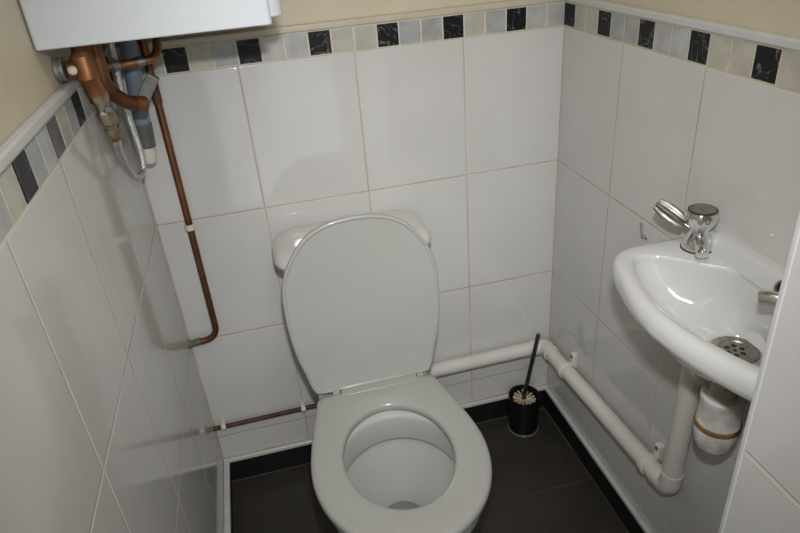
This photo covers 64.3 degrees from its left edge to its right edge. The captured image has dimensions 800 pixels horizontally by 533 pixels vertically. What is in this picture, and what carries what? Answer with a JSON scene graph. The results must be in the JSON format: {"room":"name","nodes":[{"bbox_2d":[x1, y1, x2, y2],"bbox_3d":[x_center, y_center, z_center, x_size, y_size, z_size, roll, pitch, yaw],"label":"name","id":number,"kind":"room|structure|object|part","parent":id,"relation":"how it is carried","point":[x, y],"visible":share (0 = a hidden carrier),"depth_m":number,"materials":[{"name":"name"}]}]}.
{"room":"bathroom","nodes":[
{"label":"bathroom","id":0,"kind":"room"},
{"bbox_2d":[0,0,223,532],"bbox_3d":[-0.402,0.059,0.475,0.100,2.300,1.912,-11,30,-10],"label":"wall","id":1,"kind":"structure","parent":0,"point":[106,424],"depth_m":0.86,"materials":[{"name":"white tile"}]},
{"bbox_2d":[0,48,106,174],"bbox_3d":[-0.372,-0.017,0.493,0.015,0.015,1.797,-11,30,-10],"label":"trim","id":2,"kind":"structure","parent":1,"relation":"attached to","point":[9,150],"depth_m":0.78,"materials":[{"name":"white tile"}]},
{"bbox_2d":[0,56,113,244],"bbox_3d":[-0.371,0.012,0.510,0.012,0.052,1.800,-11,30,-10],"label":"trim","id":3,"kind":"structure","parent":1,"relation":"attached to","point":[24,176],"depth_m":0.77,"materials":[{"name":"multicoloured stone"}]},
{"bbox_2d":[19,0,282,50],"bbox_3d":[-0.411,-0.744,0.905,0.343,0.758,0.435,-11,30,-10],"label":"water heater","id":4,"kind":"object","parent":1,"relation":"attached to","point":[51,24],"visible":1,"depth_m":0.88,"materials":[{"name":"white metal"}]},
{"bbox_2d":[51,45,105,98],"bbox_3d":[-0.487,-0.300,0.960,0.058,0.094,0.046,-11,30,-10],"label":"copper tee","id":5,"kind":"object","parent":4,"relation":"attached to","point":[81,66],"visible":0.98,"depth_m":0.95,"materials":[{"name":"orange metal"}]},
{"bbox_2d":[68,66,76,74],"bbox_3d":[-0.485,-0.290,0.942,0.013,0.013,0.006,-11,30,-10],"label":"cap","id":6,"kind":"object","parent":5,"relation":"attached to","point":[72,70],"depth_m":0.94,"materials":[{"name":"beige plastic"}]},
{"bbox_2d":[88,88,121,141],"bbox_3d":[-0.470,-0.240,1.016,0.031,0.089,0.042,-11,30,-10],"label":"valve","id":7,"kind":"object","parent":5,"relation":"attached to","point":[106,115],"visible":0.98,"depth_m":1.01,"materials":[{"name":"silver metal"}]},
{"bbox_2d":[91,44,148,111],"bbox_3d":[-0.479,-0.327,1.074,0.033,0.151,0.084,11,33,26],"label":"copper pipe","id":8,"kind":"object","parent":4,"relation":"attached to","point":[135,103],"visible":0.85,"depth_m":1.07,"materials":[{"name":"brown metal"}]},
{"bbox_2d":[107,43,146,180],"bbox_3d":[-0.493,-0.266,1.111,0.026,0.281,0.183,-10,29,-8],"label":"hose","id":9,"kind":"object","parent":4,"relation":"hanging from","point":[120,154],"visible":0.88,"depth_m":1.17,"materials":[{"name":"metal"}]},
{"bbox_2d":[107,37,161,101],"bbox_3d":[-0.482,-0.369,1.165,0.067,0.170,0.140,18,36,35],"label":"copper pipe","id":10,"kind":"object","parent":4,"relation":"attached to","point":[139,61],"depth_m":1.15,"materials":[{"name":"brown metal"}]},
{"bbox_3d":[-0.479,-0.331,1.202,0.057,0.067,0.016,-11,30,-10],"label":"pipe bracket","id":11,"kind":"part","parent":10,"relation":"part of","materials":[{"name":"grey metal"}]},
{"bbox_2d":[118,40,156,164],"bbox_3d":[-0.516,-0.340,1.249,0.055,0.292,0.039,-11,30,-10],"label":"pipe","id":12,"kind":"object","parent":4,"relation":"hanging from","point":[128,49],"visible":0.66,"depth_m":1.25,"materials":[{"name":"grey plastic"}]},
{"bbox_3d":[-0.391,-0.431,1.103,0.280,0.018,0.310,-11,30,-10],"label":"plate","id":13,"kind":"part","parent":4,"relation":"part of","materials":[{"name":"white metal"}]},
{"bbox_2d":[223,461,230,532],"bbox_3d":[-0.275,0.963,1.038,0.017,0.013,1.788,-11,30,-10],"label":"trim","id":14,"kind":"structure","parent":1,"relation":"attached to","point":[226,465],"depth_m":1.68,"materials":[{"name":"white plastic"}]},
{"bbox_2d":[230,475,232,532],"bbox_3d":[-0.277,0.999,1.063,0.008,0.073,1.800,-11,30,-10],"label":"baseboard","id":15,"kind":"structure","parent":1,"relation":"attached to","point":[230,475],"depth_m":1.75,"materials":[{"name":"black tile"}]},
{"bbox_2d":[102,0,565,457],"bbox_3d":[-0.114,-0.494,1.423,1.192,2.300,0.100,-11,30,-10],"label":"wall","id":16,"kind":"structure","parent":0,"point":[461,135],"depth_m":1.52,"materials":[{"name":"white tile"}]},
{"bbox_2d":[114,81,223,457],"bbox_3d":[-0.541,0.084,1.551,0.004,1.059,0.004,-11,30,-10],"label":"trim","id":17,"kind":"structure","parent":16,"relation":"attached to","point":[114,81],"depth_m":1.51,"materials":[{"name":"grey plastic"}]},
{"bbox_2d":[138,39,218,348],"bbox_3d":[-0.516,-0.142,1.419,0.086,0.770,0.033,-11,30,-10],"label":"copper pipe","id":18,"kind":"object","parent":16,"relation":"attached to","point":[189,226],"visible":0.98,"depth_m":1.42,"materials":[{"name":"orange metal"}]},
{"bbox_2d":[213,401,316,430],"bbox_3d":[-0.349,0.409,1.763,0.330,0.026,0.028,-11,30,-10],"label":"copper pipe","id":19,"kind":"object","parent":16,"relation":"attached to","point":[303,408],"visible":0.98,"depth_m":1.75,"materials":[{"name":"orange metal"}]},
{"bbox_2d":[103,0,564,54],"bbox_3d":[-0.113,-0.520,1.356,1.004,0.015,0.015,-11,30,-10],"label":"trim","id":20,"kind":"structure","parent":16,"relation":"attached to","point":[244,34],"depth_m":1.35,"materials":[{"name":"tile"}]},
{"bbox_2d":[107,1,564,80],"bbox_3d":[-0.105,-0.492,1.375,0.992,0.052,0.012,-11,30,-10],"label":"trim","id":21,"kind":"structure","parent":16,"relation":"attached to","point":[213,55],"depth_m":1.37,"materials":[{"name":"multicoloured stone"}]},
{"bbox_2d":[223,383,547,462],"bbox_3d":[-0.021,0.464,1.894,0.992,0.013,0.012,-11,30,-10],"label":"trim","id":22,"kind":"structure","parent":16,"relation":"attached to","point":[307,442],"depth_m":1.84,"materials":[{"name":"white plastic"}]},
{"bbox_2d":[230,390,544,481],"bbox_3d":[-0.019,0.501,1.917,0.975,0.073,0.009,-11,30,-10],"label":"baseboard","id":23,"kind":"structure","parent":16,"relation":"attached to","point":[245,468],"depth_m":1.86,"materials":[{"name":"black tile"}]},
{"bbox_2d":[232,408,627,532],"bbox_3d":[0.203,0.968,1.182,1.192,0.060,2.000,-11,30,-10],"label":"floor","id":24,"kind":"structure","parent":0,"point":[539,485],"depth_m":1.75,"materials":[{"name":"tile"}]},
{"bbox_2d":[272,210,491,532],"bbox_3d":[-0.031,0.330,1.416,0.366,0.859,0.691,-11,30,-10],"label":"toilet","id":25,"kind":"object","parent":24,"relation":"on","point":[393,450],"visible":1,"depth_m":1.42,"materials":[{"name":"white ceramic"}]},
{"bbox_3d":[-0.114,-0.068,1.468,0.360,0.032,0.198,-11,30,-10],"label":"cistern lid","id":26,"kind":"part","parent":25,"relation":"part of","materials":[{"name":"white ceramic"}]},
{"bbox_3d":[-0.081,0.085,1.417,0.349,0.426,0.035,-11,30,-10],"label":"lid","id":27,"kind":"part","parent":25,"relation":"part of","materials":[{"name":"white plastic"}]},
{"bbox_3d":[-0.003,0.390,1.322,0.366,0.023,0.460,-11,30,-10],"label":"seat","id":28,"kind":"part","parent":25,"relation":"part of","materials":[{"name":"white plastic"}]},
{"bbox_2d":[508,385,539,437],"bbox_3d":[0.372,0.435,1.918,0.094,0.129,0.094,-11,30,-10],"label":"brush holder","id":29,"kind":"object","parent":24,"relation":"on","point":[523,418],"visible":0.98,"depth_m":1.89,"materials":[{"name":"black plastic"}]},
{"bbox_2d":[513,331,540,403],"bbox_3d":[0.364,0.330,1.861,0.073,0.308,0.076,8,31,22],"label":"toilet brush","id":30,"kind":"object","parent":29,"relation":"in","point":[523,398],"visible":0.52,"depth_m":1.87,"materials":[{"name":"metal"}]},
{"bbox_3d":[0.379,0.292,1.848,0.057,0.222,0.012,-16,31,-19],"label":"handle","id":31,"kind":"part","parent":30,"relation":"part of","materials":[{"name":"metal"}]},
{"bbox_2d":[547,0,799,532],"bbox_3d":[0.655,-0.139,0.668,0.100,2.300,1.912,-11,30,-10],"label":"wall","id":32,"kind":"structure","parent":0,"point":[639,127],"depth_m":1.30,"materials":[{"name":"white tile"}]},
{"bbox_2d":[426,339,700,494],"bbox_3d":[0.296,0.234,1.465,0.447,0.454,0.680,-11,30,-10],"label":"pipe","id":33,"kind":"object","parent":32,"relation":"attached to","point":[667,477],"visible":0.85,"depth_m":1.45,"materials":[{"name":"white plastic"}]},
{"bbox_2d":[544,391,644,532],"bbox_3d":[0.573,0.630,1.594,0.009,0.073,0.965,-11,30,-10],"label":"baseboard","id":34,"kind":"structure","parent":32,"relation":"attached to","point":[597,475],"depth_m":1.74,"materials":[{"name":"black tile"}]},
{"bbox_2d":[545,387,651,532],"bbox_3d":[0.570,0.596,1.568,0.012,0.013,0.953,-11,30,-10],"label":"trim","id":35,"kind":"structure","parent":32,"relation":"attached to","point":[643,525],"depth_m":1.69,"materials":[{"name":"white plastic"}]},
{"bbox_2d":[640,223,647,239],"bbox_3d":[0.495,-0.071,1.295,0.013,0.037,0.016,-11,30,-10],"label":"wall hook","id":36,"kind":"object","parent":32,"relation":"attached to","point":[643,236],"visible":1,"depth_m":1.29,"materials":[{"name":"silver metal"}]},
{"bbox_2d":[564,2,799,92],"bbox_3d":[0.499,-0.360,1.045,0.012,0.052,0.965,-11,30,-10],"label":"trim","id":37,"kind":"structure","parent":32,"relation":"attached to","point":[776,66],"depth_m":1.05,"materials":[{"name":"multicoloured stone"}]},
{"bbox_2d":[565,0,799,51],"bbox_3d":[0.496,-0.388,1.028,0.015,0.015,0.962,-11,30,-10],"label":"trim","id":38,"kind":"structure","parent":32,"relation":"attached to","point":[772,39],"depth_m":1.03,"materials":[{"name":"white tile"}]},
{"bbox_2d":[612,228,784,401],"bbox_3d":[0.475,0.088,0.965,0.225,0.143,0.411,-11,30,-10],"label":"washbasin","id":39,"kind":"object","parent":32,"relation":"attached to","point":[707,313],"visible":0.81,"depth_m":1.02,"materials":[{"name":"white ceramic"}]},
{"bbox_2d":[653,199,719,257],"bbox_3d":[0.492,-0.067,1.075,0.071,0.075,0.127,-15,31,-17],"label":"tap","id":40,"kind":"object","parent":39,"relation":"on","point":[699,219],"visible":1,"depth_m":1.06,"materials":[{"name":"silver metal"}]},
{"bbox_3d":[0.470,-0.088,1.090,0.073,0.049,0.030,22,39,39],"label":"handle","id":41,"kind":"part","parent":40,"relation":"part of","materials":[{"name":"silver metal"}]},
{"bbox_3d":[0.497,-0.033,1.051,0.023,0.028,0.061,4,30,15],"label":"spout","id":42,"kind":"part","parent":40,"relation":"part of","materials":[{"name":"silver metal"}]},
{"bbox_2d":[689,370,746,455],"bbox_3d":[0.526,0.217,1.076,0.074,0.200,0.126,-11,30,-10],"label":"trap","id":43,"kind":"object","parent":39,"relation":"attached to","point":[717,425],"visible":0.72,"depth_m":1.04,"materials":[{"name":"beige plastic"}]},
{"bbox_2d":[693,423,738,455],"bbox_3d":[0.538,0.292,1.089,0.072,0.057,0.072,-11,30,-10],"label":"cup","id":44,"kind":"object","parent":43,"relation":"on","point":[713,443],"depth_m":1.06,"materials":[{"name":"white plastic"}]},
{"bbox_2d":[758,290,778,306],"bbox_3d":[0.543,0.062,0.838,0.132,0.074,0.053,15,35,31],"label":"tap","id":45,"kind":"object","parent":39,"relation":"on","point":[765,297],"visible":0.51,"depth_m":0.87,"materials":[{"name":"silver metal"}]},
{"bbox_2d":[723,237,799,532],"bbox_3d":[0.605,0.091,0.264,0.247,2.300,0.835,-11,30,-10],"label":"wall","id":46,"kind":"structure","parent":0,"point":[766,495],"depth_m":0.70,"materials":[{"name":"white tile"}]},
{"bbox_2d":[718,211,799,532],"bbox_3d":[0.429,0.419,0.875,0.008,1.160,0.008,-11,30,-10],"label":"trim","id":47,"kind":"structure","parent":46,"relation":"attached to","point":[796,235],"depth_m":0.70,"materials":[{"name":"white plastic"}]}
]}

